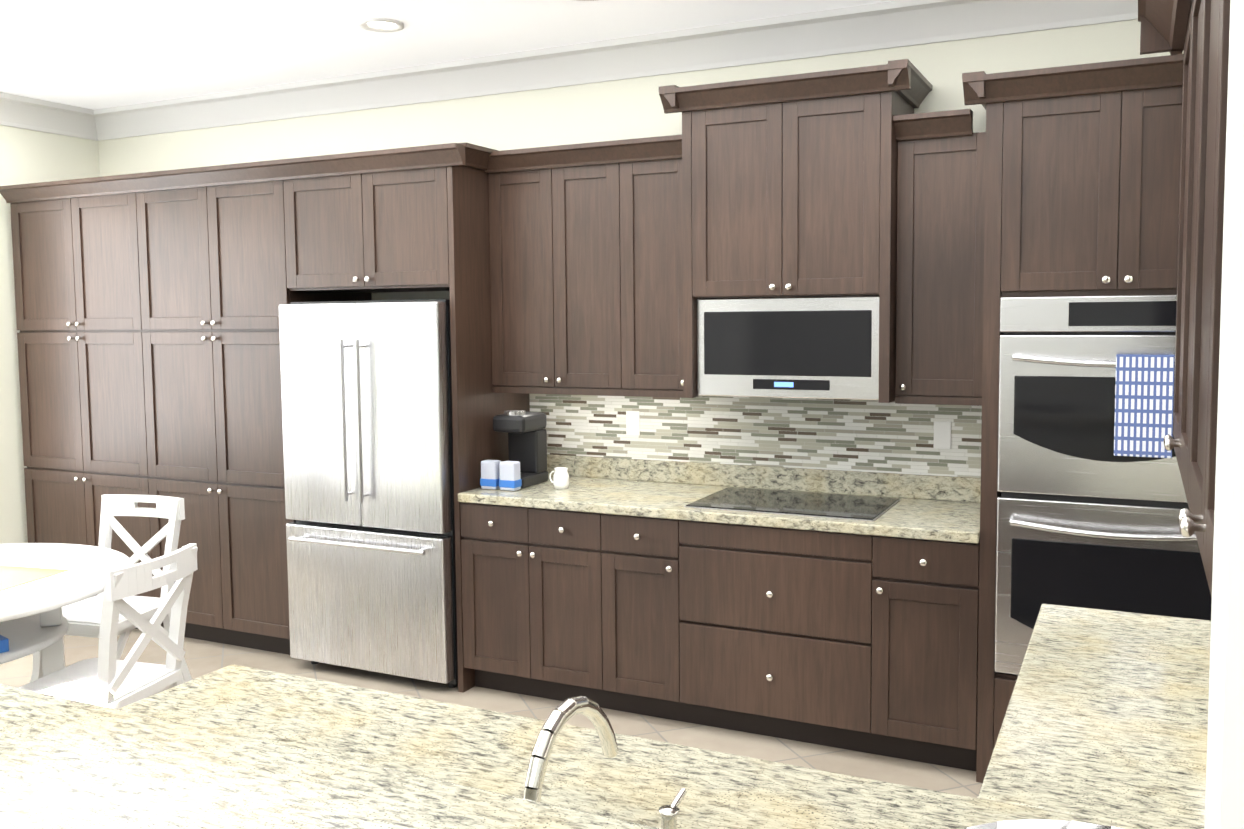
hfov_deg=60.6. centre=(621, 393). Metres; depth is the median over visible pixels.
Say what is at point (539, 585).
base cabinet
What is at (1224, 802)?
wall
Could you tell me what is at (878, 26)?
crown molding
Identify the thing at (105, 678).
chair
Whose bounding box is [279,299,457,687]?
refrigerator
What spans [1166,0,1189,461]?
upper cabinet
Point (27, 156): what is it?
wall
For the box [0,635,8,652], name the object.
game box
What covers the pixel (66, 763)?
countertop
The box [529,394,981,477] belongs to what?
backsplash
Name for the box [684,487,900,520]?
cooktop
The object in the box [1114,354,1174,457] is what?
towel
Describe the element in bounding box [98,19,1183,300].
wall
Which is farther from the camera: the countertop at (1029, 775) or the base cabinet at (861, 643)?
the base cabinet at (861, 643)
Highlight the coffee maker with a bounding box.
[493,410,547,487]
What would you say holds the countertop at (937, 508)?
on the base cabinet at (539, 585)
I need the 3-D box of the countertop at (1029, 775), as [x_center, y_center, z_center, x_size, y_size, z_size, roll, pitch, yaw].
[0.002,0.632,1.656,2.278,0.140,0.660,1,5,26]
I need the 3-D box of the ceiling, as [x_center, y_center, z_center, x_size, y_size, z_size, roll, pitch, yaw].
[-1.316,-1.416,1.669,7.900,0.100,7.350,1,5,26]
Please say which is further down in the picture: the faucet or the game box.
the faucet
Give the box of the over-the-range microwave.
[697,295,878,399]
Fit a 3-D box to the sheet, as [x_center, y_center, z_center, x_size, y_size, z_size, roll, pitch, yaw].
[-2.300,0.667,3.788,0.520,0.006,0.520,1,4,16]
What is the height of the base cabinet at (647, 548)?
0.872 m
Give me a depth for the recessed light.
4.55 m
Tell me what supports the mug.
on the countertop at (937, 508)
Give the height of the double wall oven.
1.335 m
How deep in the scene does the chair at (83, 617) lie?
4.73 m
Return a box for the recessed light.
[359,18,403,31]
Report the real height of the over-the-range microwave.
0.406 m
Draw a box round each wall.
[0,125,99,543]
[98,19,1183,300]
[1204,0,1243,828]
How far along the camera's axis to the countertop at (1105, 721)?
2.26 m
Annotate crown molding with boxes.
[0,0,1137,140]
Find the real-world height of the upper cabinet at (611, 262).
1.278 m
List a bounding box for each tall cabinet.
[0,142,529,692]
[962,54,1183,782]
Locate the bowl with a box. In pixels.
[964,819,1120,828]
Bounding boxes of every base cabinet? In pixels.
[460,502,615,709]
[616,515,679,720]
[680,520,891,756]
[892,537,979,770]
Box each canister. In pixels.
[480,460,495,489]
[496,460,521,490]
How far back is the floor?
4.59 m
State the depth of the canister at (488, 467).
4.81 m
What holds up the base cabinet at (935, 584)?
on the floor
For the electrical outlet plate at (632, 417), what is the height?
0.115 m
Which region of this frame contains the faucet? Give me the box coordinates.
[523,696,686,828]
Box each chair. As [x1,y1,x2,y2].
[19,543,197,708]
[30,494,191,682]
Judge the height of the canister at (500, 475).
0.129 m
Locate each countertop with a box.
[0,684,660,828]
[118,664,1206,828]
[458,454,980,543]
[1001,604,1210,759]
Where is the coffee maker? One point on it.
(527, 439)
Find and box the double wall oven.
[995,295,1211,674]
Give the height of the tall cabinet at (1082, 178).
2.510 m
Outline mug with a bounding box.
[549,467,568,488]
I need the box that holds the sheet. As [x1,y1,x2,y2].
[0,562,90,596]
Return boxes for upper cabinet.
[485,59,985,405]
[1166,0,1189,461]
[1178,0,1229,597]
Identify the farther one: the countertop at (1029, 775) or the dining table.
the dining table
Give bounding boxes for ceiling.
[0,0,894,108]
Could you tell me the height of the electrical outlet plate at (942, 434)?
0.115 m
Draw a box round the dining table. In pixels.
[0,543,132,676]
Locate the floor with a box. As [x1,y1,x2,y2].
[0,628,981,797]
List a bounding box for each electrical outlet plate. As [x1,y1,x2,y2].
[626,411,639,434]
[934,421,950,448]
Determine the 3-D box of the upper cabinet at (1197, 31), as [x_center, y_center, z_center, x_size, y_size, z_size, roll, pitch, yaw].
[0.954,-0.281,1.361,0.349,0.993,1.033,1,5,26]

